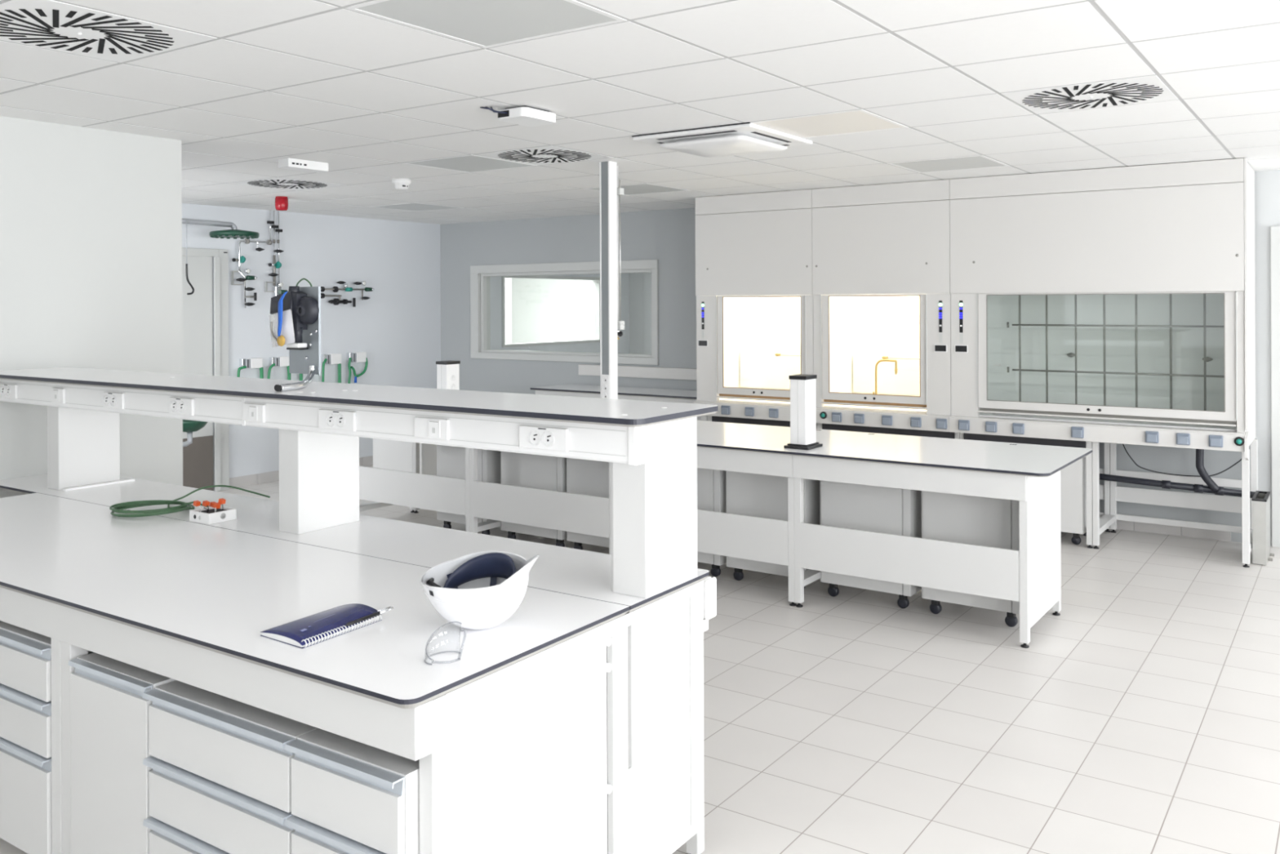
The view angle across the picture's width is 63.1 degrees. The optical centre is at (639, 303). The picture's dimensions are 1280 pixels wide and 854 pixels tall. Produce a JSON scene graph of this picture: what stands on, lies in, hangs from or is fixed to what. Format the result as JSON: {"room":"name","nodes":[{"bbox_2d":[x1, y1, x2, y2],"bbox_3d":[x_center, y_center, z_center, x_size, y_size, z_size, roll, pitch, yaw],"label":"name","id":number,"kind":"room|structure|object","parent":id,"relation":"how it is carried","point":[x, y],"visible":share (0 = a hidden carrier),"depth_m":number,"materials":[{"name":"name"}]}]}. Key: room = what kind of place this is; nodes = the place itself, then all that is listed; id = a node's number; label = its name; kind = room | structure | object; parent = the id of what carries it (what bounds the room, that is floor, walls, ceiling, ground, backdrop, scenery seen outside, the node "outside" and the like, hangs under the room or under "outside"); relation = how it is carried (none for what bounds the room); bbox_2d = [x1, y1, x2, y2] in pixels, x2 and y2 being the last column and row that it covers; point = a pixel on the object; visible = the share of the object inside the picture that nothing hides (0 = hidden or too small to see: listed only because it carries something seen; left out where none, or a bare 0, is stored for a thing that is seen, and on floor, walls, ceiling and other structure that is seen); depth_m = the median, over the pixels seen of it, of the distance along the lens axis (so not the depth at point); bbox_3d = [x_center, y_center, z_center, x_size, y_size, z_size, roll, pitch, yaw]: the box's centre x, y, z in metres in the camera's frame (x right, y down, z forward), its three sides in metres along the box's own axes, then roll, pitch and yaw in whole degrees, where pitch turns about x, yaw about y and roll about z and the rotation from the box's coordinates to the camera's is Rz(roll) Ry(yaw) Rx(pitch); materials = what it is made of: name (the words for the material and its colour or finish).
{"room":"laboratory","nodes":[
{"label":"laboratory","id":0,"kind":"room"},
{"bbox_2d":[0,115,182,497],"bbox_3d":[-4.364,0.348,2.743,0.100,2.590,6.723,0,0,35],"label":"wall partition","id":1,"kind":"structure","parent":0,"point":[91,219],"depth_m":5.08,"materials":[{"name":"white paint"}]},
{"bbox_2d":[182,203,629,490],"bbox_3d":[-2.649,0.341,10.731,0.120,2.590,8.600,0,0,35],"label":"wall","id":2,"kind":"structure","parent":0,"point":[398,327],"depth_m":10.27,"materials":[{"name":"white paint"}]},
{"bbox_2d":[182,247,229,491],"bbox_3d":[-3.959,0.585,8.699,0.045,2.112,1.166,0,0,35],"label":"door","id":3,"kind":"structure","parent":2,"relation":"in","point":[197,307],"depth_m":9.01,"materials":[{"name":"white paint"}]},
{"bbox_2d":[236,357,263,378],"bbox_3d":[-3.503,0.742,9.337,0.066,0.495,0.269,0,0,35],"label":"connector","id":4,"kind":"object","parent":2,"relation":"attached to","point":[255,362],"visible":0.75,"depth_m":9.34,"materials":[{"name":"white plastic"}]},
{"bbox_2d":[231,238,271,307],"bbox_3d":[-3.475,-0.268,9.344,0.091,0.618,0.382,0,0,35],"label":"gas line","id":5,"kind":"object","parent":2,"relation":"attached to","point":[241,259],"visible":0.99,"depth_m":9.27,"materials":[{"name":"silver metal"}]},
{"bbox_2d":[266,355,302,380],"bbox_3d":[-3.294,0.741,9.637,0.066,0.495,0.388,0,0,35],"label":"connector","id":6,"kind":"object","parent":2,"relation":"attached to","point":[278,361],"visible":0.56,"depth_m":9.58,"materials":[{"name":"white plastic"}]},
{"bbox_2d":[229,455,373,488],"bbox_3d":[-2.896,1.589,10.255,0.009,0.095,2.590,0,0,35],"label":"baseboard","id":7,"kind":"structure","parent":2,"relation":"attached to","point":[273,476],"depth_m":9.46,"materials":[{"name":"beige tile"}]},
{"bbox_2d":[320,353,341,382],"bbox_3d":[-2.992,0.739,10.072,0.066,0.497,0.227,0,0,35],"label":"connector","id":8,"kind":"object","parent":2,"relation":"attached to","point":[330,358],"visible":0.79,"depth_m":10.06,"materials":[{"name":"white plastic"}]},
{"bbox_2d":[320,280,373,306],"bbox_3d":[-2.893,-0.093,10.181,0.091,0.259,0.700,0,0,35],"label":"gas line","id":9,"kind":"object","parent":2,"relation":"attached to","point":[335,301],"visible":0.97,"depth_m":10.19,"materials":[{"name":"black metal"}]},
{"bbox_2d":[346,351,368,383],"bbox_3d":[-2.810,0.737,10.335,0.064,0.500,0.245,0,0,35],"label":"connector","id":10,"kind":"object","parent":2,"relation":"attached to","point":[355,357],"visible":0.93,"depth_m":10.29,"materials":[{"name":"white plastic"}]},
{"bbox_2d":[502,275,599,347],"bbox_3d":[-1.107,0.089,12.941,0.132,0.849,1.910,0,0,35],"label":"window","id":11,"kind":"structure","parent":2,"relation":"in","point":[595,282],"depth_m":13.25,"materials":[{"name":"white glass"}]},
{"bbox_2d":[504,278,511,343],"bbox_3d":[-2.094,0.389,15.034,0.200,2.490,0.500,0,0,35],"label":"trim","id":12,"kind":"structure","parent":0,"point":[508,282],"depth_m":15.12,"materials":[{"name":"white paint"}]},
{"bbox_2d":[511,278,591,343],"bbox_3d":[-1.032,0.334,16.001,3.240,2.590,0.100,0,0,35],"label":"window pane","id":13,"kind":"structure","parent":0,"point":[544,310],"depth_m":16.19,"materials":[{"name":"glass"}]},
{"bbox_2d":[0,0,1279,224],"bbox_3d":[-0.801,-0.912,3.269,11.440,0.100,11.660,0,0,35],"label":"ceiling","id":14,"kind":"structure","parent":0,"point":[362,95],"depth_m":4.23,"materials":[{"name":"tile"}]},
{"bbox_2d":[0,0,217,62],"bbox_3d":[-1.778,-0.855,3.305,0.584,0.007,0.584,0,0,35],"label":"ceiling vent","id":15,"kind":"object","parent":14,"relation":"in","point":[51,24],"visible":1,"depth_m":3.30,"materials":[{"name":"white plastic"}]},
{"bbox_2d":[264,209,288,296],"bbox_3d":[-3.327,-0.436,9.557,0.091,0.830,0.218,0,0,35],"label":"gas line","id":16,"kind":"object","parent":14,"relation":"hanging from","point":[277,290],"visible":0.9,"depth_m":9.55,"materials":[{"name":"silver metal"}]},
{"bbox_2d":[275,195,288,210],"bbox_3d":[-2.876,-0.798,8.360,0.102,0.110,0.102,0,0,35],"label":"beacon","id":17,"kind":"object","parent":14,"relation":"attached to","point":[281,202],"visible":1,"depth_m":8.32,"materials":[{"name":"plastic"}]},
{"bbox_2d":[226,177,346,190],"bbox_3d":[-2.530,-0.852,7.481,0.584,0.007,0.584,0,0,35],"label":"ceiling vent","id":18,"kind":"object","parent":14,"relation":"in","point":[277,182],"visible":1,"depth_m":7.46,"materials":[{"name":"white plastic"}]},
{"bbox_2d":[278,158,328,173],"bbox_3d":[-2.028,-0.831,6.284,0.102,0.052,0.290,0,0,35],"label":"emergency light","id":19,"kind":"object","parent":14,"relation":"attached to","point":[286,163],"visible":1,"depth_m":6.23,"materials":[{"name":"white plastic"}]},
{"bbox_2d":[391,177,411,190],"bbox_3d":[-1.651,-0.822,7.215,0.128,0.072,0.128,0,0,35],"label":"smoke detector","id":20,"kind":"object","parent":14,"relation":"attached to","point":[400,184],"visible":1,"depth_m":7.17,"materials":[{"name":"white plastic"}]},
{"bbox_2d":[369,202,463,211],"bbox_3d":[-1.995,-0.856,9.301,0.590,0.002,0.590,0,0,35],"label":"ceiling light panel","id":21,"kind":"object","parent":14,"relation":"attached to","point":[414,206],"visible":1,"depth_m":9.27,"materials":[{"name":"white plastic"}]},
{"bbox_2d":[401,154,536,173],"bbox_3d":[-1.051,-0.860,6.454,0.590,0.002,0.590,0,0,35],"label":"ceiling light panel","id":22,"kind":"object","parent":14,"relation":"attached to","point":[466,163],"visible":1,"depth_m":6.43,"materials":[{"name":"white plastic"}]},
{"bbox_2d":[345,0,626,48],"bbox_3d":[-0.450,-0.863,3.113,0.590,0.002,0.590,0,0,35],"label":"ceiling light panel","id":23,"kind":"object","parent":14,"relation":"attached to","point":[484,24],"visible":1,"depth_m":3.14,"materials":[{"name":"white plastic"}]},
{"bbox_2d":[480,106,555,126],"bbox_3d":[-0.536,-0.839,4.640,0.211,0.055,0.288,0,0,35],"label":"router","id":24,"kind":"object","parent":14,"relation":"attached to","point":[526,116],"visible":1,"depth_m":4.59,"materials":[{"name":"white plastic"}]},
{"bbox_2d":[473,145,612,165],"bbox_3d":[-0.559,-0.860,6.111,0.584,0.007,0.584,0,0,35],"label":"ceiling vent","id":25,"kind":"object","parent":14,"relation":"in","point":[544,155],"visible":1,"depth_m":6.08,"materials":[{"name":"white plastic"}]},
{"bbox_2d":[617,165,624,341],"bbox_3d":[-0.132,-0.302,6.519,0.088,1.124,0.082,0,0,35],"label":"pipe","id":26,"kind":"object","parent":14,"relation":"hanging from","point":[620,324],"visible":0.72,"depth_m":6.54,"materials":[{"name":"white plastic"}]},
{"bbox_2d":[582,183,690,195],"bbox_3d":[-0.024,-0.865,7.932,0.590,0.002,0.590,0,0,35],"label":"ceiling light panel","id":27,"kind":"object","parent":14,"relation":"attached to","point":[639,188],"visible":0.86,"depth_m":7.91,"materials":[{"name":"white plastic"}]},
{"bbox_2d":[631,122,812,157],"bbox_3d":[0.440,-0.834,5.466,0.690,0.067,0.697,0,0,35],"label":"air conditioner","id":28,"kind":"object","parent":14,"relation":"attached to","point":[747,138],"depth_m":5.32,"materials":[{"name":"white plastic"}]},
{"bbox_2d":[750,109,908,138],"bbox_3d":[0.919,-0.868,5.084,0.590,0.002,0.590,0,0,35],"label":"ceiling light panel","id":29,"kind":"object","parent":14,"relation":"attached to","point":[858,121],"visible":0.89,"depth_m":5.06,"materials":[{"name":"white plastic"}]},
{"bbox_2d":[887,155,1009,173],"bbox_3d":[1.947,-0.873,6.562,0.590,0.002,0.590,0,0,35],"label":"ceiling light panel","id":30,"kind":"object","parent":14,"relation":"attached to","point":[980,161],"visible":1,"depth_m":6.55,"materials":[{"name":"white plastic"}]},
{"bbox_2d":[1000,75,1177,114],"bbox_3d":[1.905,-0.870,4.399,0.584,0.007,0.584,0,0,35],"label":"ceiling vent","id":31,"kind":"object","parent":14,"relation":"in","point":[1148,89],"visible":1,"depth_m":4.37,"materials":[{"name":"white plastic"}]},
{"bbox_2d":[0,465,1279,853],"bbox_3d":[-0.924,1.679,6.370,15.200,0.100,16.600,0,0,35],"label":"floor","id":32,"kind":"structure","parent":0,"point":[1143,716],"depth_m":4.11,"materials":[{"name":"tile"}]},
{"bbox_2d":[0,620,93,853],"bbox_3d":[-1.716,1.278,3.295,0.538,0.637,0.610,0,0,34],"label":"base cabinet","id":33,"kind":"object","parent":32,"relation":"on","point":[25,655],"visible":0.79,"depth_m":2.97,"materials":[{"name":"laminate"}]},
{"bbox_2d":[67,652,175,853],"bbox_3d":[-1.235,1.282,2.979,0.368,0.627,0.600,0,0,34],"label":"base cabinet","id":34,"kind":"object","parent":32,"relation":"on","point":[110,803],"visible":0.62,"depth_m":2.73,"materials":[{"name":"laminate"}]},
{"bbox_2d":[182,217,259,447],"bbox_3d":[-3.668,0.438,8.563,0.396,2.403,1.156,0,0,35],"label":"shower","id":35,"kind":"object","parent":32,"relation":"on","point":[188,426],"visible":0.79,"depth_m":8.64,"materials":[{"name":"green plastic"}]},
{"bbox_2d":[182,419,207,431],"bbox_3d":[-3.687,1.005,8.532,0.300,0.100,0.300,0,0,35],"label":"bowl","id":36,"kind":"object","parent":35,"relation":"on","point":[188,425],"depth_m":8.45,"materials":[{"name":"green plastic"}]},
{"bbox_2d":[142,680,317,853],"bbox_3d":[-0.851,1.284,2.717,0.552,0.620,0.610,0,0,34],"label":"base cabinet","id":37,"kind":"object","parent":32,"relation":"on","point":[220,779],"visible":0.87,"depth_m":2.48,"materials":[{"name":"laminate"}]},
{"bbox_2d":[0,580,704,853],"bbox_3d":[-1.389,1.227,3.429,3.032,0.808,1.156,0,0,34],"label":"frame","id":38,"kind":"object","parent":32,"relation":"on","point":[592,741],"visible":0.56,"depth_m":2.58,"materials":[{"name":"laminate"}]},
{"bbox_2d":[0,492,630,708],"bbox_3d":[-1.510,0.811,3.248,3.045,0.023,0.784,0,0,34],"label":"countertop","id":39,"kind":"structure","parent":38,"relation":"on","point":[214,588],"depth_m":2.82,"materials":[{"name":"white laminate"}]},
{"bbox_2d":[260,603,382,648],"bbox_3d":[-0.774,0.781,2.549,0.168,0.030,0.251,0,0,34],"label":"notebook","id":40,"kind":"object","parent":39,"relation":"on","point":[317,628],"visible":0.99,"depth_m":2.52,"materials":[{"name":"paper"}]},
{"bbox_2d":[345,605,393,626],"bbox_3d":[-0.670,0.775,2.583,0.009,0.012,0.160,0,0,31],"label":"pen","id":41,"kind":"object","parent":40,"relation":"in","point":[388,608],"visible":1,"depth_m":2.58,"materials":[{"name":"black plastic"}]},
{"bbox_2d":[420,551,539,629],"bbox_3d":[-0.390,0.699,2.538,0.312,0.191,0.231,0,0,34],"label":"hard hat","id":42,"kind":"object","parent":39,"relation":"on","point":[478,590],"visible":1,"depth_m":2.50,"materials":[{"name":"white plastic"}]},
{"bbox_2d":[0,474,709,612],"bbox_3d":[-1.419,0.805,3.920,3.640,0.033,0.429,0,0,34],"label":"countertop","id":43,"kind":"structure","parent":38,"relation":"on","point":[559,569],"depth_m":3.52,"materials":[{"name":"white laminate"}]},
{"bbox_2d":[47,405,119,489],"bbox_3d":[-2.466,0.564,4.614,0.110,0.478,0.271,0,0,34],"label":"shelf column","id":44,"kind":"structure","parent":43,"relation":"on","point":[83,446],"depth_m":4.55,"materials":[{"name":"laminate"}]},
{"bbox_2d":[109,484,270,517],"bbox_3d":[-1.773,0.778,4.085,0.402,0.044,0.511,0,0,14],"label":"cable","id":45,"kind":"object","parent":43,"relation":"on","point":[117,508],"visible":0.94,"depth_m":4.00,"materials":[{"name":"rubber"}]},
{"bbox_2d":[189,497,236,524],"bbox_3d":[-1.573,0.760,3.837,0.121,0.079,0.116,0,0,34],"label":"junction box","id":46,"kind":"object","parent":43,"relation":"on","point":[215,513],"visible":1,"depth_m":3.82,"materials":[{"name":"white plastic"}]},
{"bbox_2d":[278,428,359,534],"bbox_3d":[-1.152,0.558,3.737,0.119,0.478,0.271,0,0,34],"label":"shelf column","id":47,"kind":"structure","parent":43,"relation":"on","point":[319,473],"depth_m":3.66,"materials":[{"name":"laminate"}]},
{"bbox_2d":[610,416,697,598],"bbox_3d":[0.040,0.554,2.940,0.123,0.478,0.271,0,0,34],"label":"shelf column","id":48,"kind":"structure","parent":43,"relation":"on","point":[654,502],"depth_m":2.85,"materials":[{"name":"laminate"}]},
{"bbox_2d":[0,367,718,426],"bbox_3d":[-1.391,0.309,3.818,3.623,0.022,0.435,0,0,34],"label":"shelf","id":49,"kind":"object","parent":48,"relation":"on","point":[595,411],"visible":0.99,"depth_m":3.30,"materials":[{"name":"white laminate"}]},
{"bbox_2d":[270,278,320,391],"bbox_3d":[-1.241,0.102,3.771,0.174,0.393,0.502,0,0,-21],"label":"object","id":50,"kind":"object","parent":49,"relation":"on","point":[304,302],"visible":0.94,"depth_m":3.88,"materials":[{"name":"grey metal"}]},
{"bbox_2d":[277,291,287,336],"bbox_3d":[-1.320,0.040,3.845,0.060,0.168,0.005,0,0,34],"label":"strap","id":51,"kind":"object","parent":50,"relation":"hanging from","point":[280,302],"visible":1,"depth_m":3.85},
{"bbox_2d":[269,309,294,346],"bbox_3d":[-1.336,0.094,3.874,0.143,0.143,0.023,0,0,34],"label":"document sleeve","id":52,"kind":"object","parent":51,"relation":"hanging from","point":[286,336],"visible":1,"depth_m":3.86,"materials":[{"name":"paper"}]},
{"bbox_2d":[0,379,645,465],"bbox_3d":[-1.477,0.378,3.751,3.554,0.114,0.065,0,0,34],"label":"cable trunking","id":53,"kind":"object","parent":49,"relation":"attached to","point":[601,442],"visible":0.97,"depth_m":3.34,"materials":[{"name":"white plastic"}]},
{"bbox_2d":[0,382,17,399],"bbox_3d":[-2.792,0.388,4.602,0.160,0.063,0.012,0,0,34],"label":"power outlet","id":54,"kind":"object","parent":53,"relation":"attached to","point":[7,390],"depth_m":4.59,"materials":[{"name":"white plastic"}]},
{"bbox_2d":[51,387,66,403],"bbox_3d":[-2.436,0.387,4.364,0.096,0.063,0.012,0,0,34],"label":"outlet","id":55,"kind":"object","parent":53,"relation":"attached to","point":[58,394],"depth_m":4.35,"materials":[{"name":"white plastic"}]},
{"bbox_2d":[102,391,124,408],"bbox_3d":[-2.085,0.385,4.130,0.140,0.063,0.012,0,0,34],"label":"power outlet","id":56,"kind":"object","parent":53,"relation":"attached to","point":[111,400],"depth_m":4.12,"materials":[{"name":"white plastic"}]},
{"bbox_2d":[168,396,194,415],"bbox_3d":[-1.705,0.384,3.875,0.147,0.063,0.012,0,0,34],"label":"power outlet","id":57,"kind":"object","parent":53,"relation":"attached to","point":[178,406],"depth_m":3.87,"materials":[{"name":"white plastic"}]},
{"bbox_2d":[243,403,266,422],"bbox_3d":[-1.345,0.382,3.635,0.112,0.063,0.012,0,0,34],"label":"outlet","id":58,"kind":"object","parent":53,"relation":"attached to","point":[252,412],"depth_m":3.62,"materials":[{"name":"white plastic"}]},
{"bbox_2d":[318,408,356,431],"bbox_3d":[-0.987,0.381,3.396,0.174,0.063,0.012,0,0,34],"label":"power outlet","id":59,"kind":"object","parent":53,"relation":"attached to","point":[329,420],"depth_m":3.39,"materials":[{"name":"white plastic"}]},
{"bbox_2d":[413,416,449,439],"bbox_3d":[-0.631,0.379,3.158,0.142,0.063,0.012,0,0,34],"label":"outlet","id":60,"kind":"object","parent":53,"relation":"attached to","point":[425,428],"depth_m":3.15,"materials":[{"name":"white plastic"}]},
{"bbox_2d":[528,430,540,445],"bbox_3d":[-0.297,0.379,2.926,0.043,0.043,0.003,0,0,34],"label":"socket","id":61,"kind":"object","parent":53,"relation":"attached to","point":[534,436],"depth_m":2.93,"materials":[{"name":"white plastic"}]},
{"bbox_2d":[519,425,568,451],"bbox_3d":[-0.270,0.378,2.917,0.172,0.063,0.012,0,0,34],"label":"power outlet","id":62,"kind":"object","parent":53,"relation":"attached to","point":[531,437],"depth_m":2.91,"materials":[{"name":"white plastic"}]},
{"bbox_2d":[542,431,554,447],"bbox_3d":[-0.256,0.379,2.899,0.043,0.043,0.003,0,0,34],"label":"socket","id":63,"kind":"object","parent":53,"relation":"attached to","point":[548,437],"depth_m":2.90,"materials":[{"name":"white plastic"}]},
{"bbox_2d":[599,160,617,399],"bbox_3d":[-0.194,-0.035,6.389,0.074,1.658,0.084,0,0,35],"label":"post","id":64,"kind":"object","parent":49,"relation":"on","point":[607,170],"visible":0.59,"depth_m":6.37,"materials":[{"name":"white metal"}]},
{"bbox_2d":[702,576,716,631],"bbox_3d":[-1.034,0.898,3.919,3.002,0.153,0.056,0,0,34],"label":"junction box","id":65,"kind":"object","parent":38,"relation":"attached to","point":[709,584],"visible":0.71,"depth_m":3.08,"materials":[{"name":"white plastic"}]},
{"bbox_2d":[284,728,419,853],"bbox_3d":[-0.474,1.282,2.465,0.344,0.620,0.610,0,0,34],"label":"base cabinet","id":66,"kind":"object","parent":32,"relation":"on","point":[348,796],"visible":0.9,"depth_m":2.22,"materials":[{"name":"laminate"}]},
{"bbox_2d":[373,438,436,475],"bbox_3d":[-1.880,1.283,8.769,0.595,0.700,0.450,0,0,35],"label":"pedestal","id":67,"kind":"object","parent":32,"relation":"on","point":[393,455],"visible":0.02,"depth_m":8.56,"materials":[{"name":"white paint"}]},
{"bbox_2d":[436,444,501,534],"bbox_3d":[-1.117,1.279,7.520,0.495,0.700,0.500,0,0,35],"label":"pedestal","id":68,"kind":"object","parent":32,"relation":"on","point":[451,460],"visible":0.34,"depth_m":7.31,"materials":[{"name":"white paint"}]},
{"bbox_2d":[500,451,566,546],"bbox_3d":[-0.591,1.277,7.155,0.545,0.700,0.500,0,0,35],"label":"pedestal","id":69,"kind":"object","parent":32,"relation":"on","point":[521,469],"visible":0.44,"depth_m":6.92,"materials":[{"name":"laminate"}]},
{"bbox_2d":[566,457,608,550],"bbox_3d":[-0.140,1.275,6.841,0.495,0.700,0.500,0,0,35],"label":"pedestal","id":70,"kind":"object","parent":32,"relation":"on","point":[584,477],"visible":0.17,"depth_m":6.67,"materials":[{"name":"white paint"}]},
{"bbox_2d":[535,390,701,420],"bbox_3d":[-0.080,1.219,9.499,1.860,0.812,0.536,0,0,35],"label":"base cabinet","id":71,"kind":"object","parent":32,"relation":"on","point":[537,392],"visible":0.02,"depth_m":9.22,"materials":[{"name":"laminate"}]},
{"bbox_2d":[530,383,697,399],"bbox_3d":[-0.085,0.803,9.498,1.925,0.019,0.560,0,0,35],"label":"countertop","id":72,"kind":"structure","parent":71,"relation":"on","point":[631,391],"depth_m":9.45,"materials":[{"name":"white laminate"}]},
{"bbox_2d":[359,441,1061,648],"bbox_3d":[0.014,1.218,6.518,4.831,0.814,0.665,0,0,35],"label":"frame","id":73,"kind":"object","parent":32,"relation":"on","point":[1030,575],"visible":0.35,"depth_m":5.47,"materials":[{"name":"white paint"}]},
{"bbox_2d":[697,420,1092,476],"bbox_3d":[0.138,0.801,6.604,4.925,0.019,1.000,0,0,35],"label":"countertop","id":74,"kind":"structure","parent":73,"relation":"on","point":[987,456],"depth_m":5.62,"materials":[{"name":"white laminate"}]},
{"bbox_2d":[435,360,460,390],"bbox_3d":[-1.340,0.602,7.270,0.146,0.394,0.187,0,0,35],"label":"tower","id":75,"kind":"object","parent":74,"relation":"on","point":[447,371],"visible":0.46,"depth_m":7.24,"materials":[{"name":"white plastic"}]},
{"bbox_2d":[783,373,822,449],"bbox_3d":[0.896,0.592,5.716,0.146,0.394,0.187,0,0,35],"label":"tower","id":76,"kind":"object","parent":74,"relation":"on","point":[802,386],"visible":1,"depth_m":5.68,"materials":[{"name":"white plastic"}]},
{"bbox_2d":[697,467,725,576],"bbox_3d":[0.386,1.273,6.476,0.545,0.700,0.500,0,0,35],"label":"pedestal","id":77,"kind":"object","parent":32,"relation":"on","point":[711,483],"visible":0.19,"depth_m":6.16,"materials":[{"name":"white paint"}]},
{"bbox_2d":[725,471,820,588],"bbox_3d":[0.850,1.271,6.153,0.515,0.700,0.500,0,0,35],"label":"pedestal","id":78,"kind":"object","parent":32,"relation":"on","point":[762,495],"visible":0.22,"depth_m":5.95,"materials":[{"name":"white paint"}]},
{"bbox_2d":[819,480,921,608],"bbox_3d":[1.345,1.269,5.809,0.520,0.700,0.500,0,0,35],"label":"pedestal","id":79,"kind":"object","parent":32,"relation":"on","point":[883,509],"visible":0.44,"depth_m":5.58,"materials":[{"name":"white paint"}]},
{"bbox_2d":[921,490,1019,626],"bbox_3d":[1.811,1.267,5.485,0.505,0.700,0.500,0,0,35],"label":"pedestal","id":80,"kind":"object","parent":32,"relation":"on","point":[947,517],"visible":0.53,"depth_m":5.27,"materials":[{"name":"white paint"}]},
{"bbox_2d":[701,415,1257,567],"bbox_3d":[2.279,1.258,7.702,3.901,0.716,0.645,0,0,35],"label":"support frame","id":81,"kind":"object","parent":32,"relation":"on","point":[1097,522],"visible":0.34,"depth_m":7.08,"materials":[{"name":"white paint"}]},
{"bbox_2d":[693,189,813,421],"bbox_3d":[1.081,0.020,8.505,1.040,1.770,0.838,0,0,35],"label":"fume hood","id":82,"kind":"object","parent":81,"relation":"on","point":[753,251],"visible":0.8,"depth_m":8.38,"materials":[{"name":"white paint"}]},
{"bbox_2d":[812,179,951,431],"bbox_3d":[1.943,0.016,7.906,1.054,1.770,0.838,0,0,35],"label":"fume hood","id":83,"kind":"object","parent":81,"relation":"on","point":[881,253],"visible":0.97,"depth_m":7.71,"materials":[{"name":"white paint"}]},
{"bbox_2d":[872,359,897,394],"bbox_3d":[1.876,0.604,7.977,0.200,0.350,0.030,0,0,35],"label":"tap","id":84,"kind":"object","parent":83,"relation":"on","point":[882,360],"depth_m":8.00,"materials":[{"name":"gold metal"}]},
{"bbox_2d":[948,158,1255,460],"bbox_3d":[3.122,0.039,7.087,1.810,1.826,0.838,0,0,35],"label":"fume hood","id":85,"kind":"object","parent":81,"relation":"on","point":[1113,304],"visible":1,"depth_m":6.98,"materials":[{"name":"white paint"}]},
{"bbox_2d":[994,413,1036,416],"bbox_3d":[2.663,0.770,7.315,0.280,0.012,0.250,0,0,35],"label":"handle","id":86,"kind":"object","parent":85,"relation":"on","point":[994,413],"depth_m":7.22,"materials":[{"name":"white plastic"}]},
{"bbox_2d":[1012,422,1024,434],"bbox_3d":[2.544,0.843,7.003,0.076,0.072,0.020,0,0,35],"label":"power socket","id":87,"kind":"object","parent":85,"relation":"attached to","point":[1017,428],"depth_m":6.99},
{"bbox_2d":[1071,426,1084,438],"bbox_3d":[2.852,0.841,6.788,0.076,0.072,0.020,0,0,35],"label":"power socket","id":88,"kind":"object","parent":85,"relation":"attached to","point":[1077,432],"depth_m":6.78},
{"bbox_2d":[1145,431,1159,443],"bbox_3d":[3.213,0.840,6.537,0.076,0.072,0.020,0,0,35],"label":"power socket","id":89,"kind":"object","parent":85,"relation":"attached to","point":[1151,437],"depth_m":6.52,"materials":[{"name":"plastic"}]},
{"bbox_2d":[1099,448,1255,497],"bbox_3d":[3.416,1.081,7.121,1.378,0.370,0.068,0,0,35],"label":"drain pipe","id":90,"kind":"object","parent":85,"relation":"attached to","point":[1212,487],"visible":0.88,"depth_m":6.91,"materials":[{"name":"black plastic"}]},
{"bbox_2d":[1122,444,1241,476],"bbox_3d":[3.656,1.030,7.034,0.777,0.272,0.008,0,0,35],"label":"wire","id":91,"kind":"object","parent":85,"relation":"hanging from","point":[1122,444],"visible":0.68,"depth_m":7.06,"materials":[{"name":"black plastic"}]},
{"bbox_2d":[1176,432,1190,444],"bbox_3d":[3.357,0.839,6.438,0.076,0.072,0.020,0,0,35],"label":"power socket","id":92,"kind":"object","parent":85,"relation":"attached to","point":[1182,438],"depth_m":6.43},
{"bbox_2d":[1208,435,1222,447],"bbox_3d":[3.503,0.839,6.336,0.076,0.072,0.020,0,0,35],"label":"power socket","id":93,"kind":"object","parent":85,"relation":"attached to","point":[1215,441],"depth_m":6.32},
{"bbox_2d":[1060,456,1086,544],"bbox_3d":[2.887,1.296,7.166,0.385,0.635,0.422,0,0,35],"label":"base cabinet","id":94,"kind":"object","parent":32,"relation":"on","point":[1073,477],"visible":0.34,"depth_m":6.93,"materials":[{"name":"laminate"}]},
{"bbox_2d":[1251,490,1274,564],"bbox_3d":[3.911,1.407,6.537,0.099,0.404,0.336,0,0,35],"label":"box","id":95,"kind":"object","parent":32,"relation":"on","point":[1260,500],"visible":1,"depth_m":6.42,"materials":[{"name":"silver metal"}]},
{"bbox_2d":[629,272,651,357],"bbox_3d":[1.615,0.323,13.065,4.460,2.590,0.100,0,0,35],"label":"wall","id":96,"kind":"structure","parent":0,"point":[640,283],"depth_m":14.12,"materials":[{"name":"grey paint"}]},
{"bbox_2d":[440,169,1279,545],"bbox_3d":[2.604,0.319,8.091,11.760,2.590,0.140,0,0,35],"label":"wall","id":97,"kind":"structure","parent":0,"point":[668,237],"depth_m":9.67,"materials":[{"name":"grey paint"}]},
{"bbox_2d":[470,259,658,364],"bbox_3d":[-0.775,0.088,10.419,2.385,0.980,0.152,0,0,35],"label":"window","id":98,"kind":"structure","parent":97,"relation":"in","point":[480,307],"depth_m":10.51,"materials":[{"name":"white plastic"}]},
{"bbox_2d":[577,364,696,380],"bbox_3d":[0.132,0.645,9.692,1.750,0.102,0.055,0,0,35],"label":"wall trunking","id":99,"kind":"structure","parent":97,"relation":"attached to","point":[674,373],"depth_m":9.71,"materials":[{"name":"white paint"}]},
{"bbox_2d":[1116,520,1231,541],"bbox_3d":[0.915,1.576,9.178,7.497,0.090,0.009,0,0,35],"label":"baseboard","id":100,"kind":"structure","parent":97,"relation":"attached to","point":[1125,525],"depth_m":7.23,"materials":[{"name":"metal"}]},
{"bbox_2d":[1270,226,1279,547],"bbox_3d":[4.627,0.548,6.559,1.120,2.115,0.070,0,0,35],"label":"door","id":101,"kind":"structure","parent":97,"relation":"in","point":[1274,230],"depth_m":6.87,"materials":[{"name":"white paint"}]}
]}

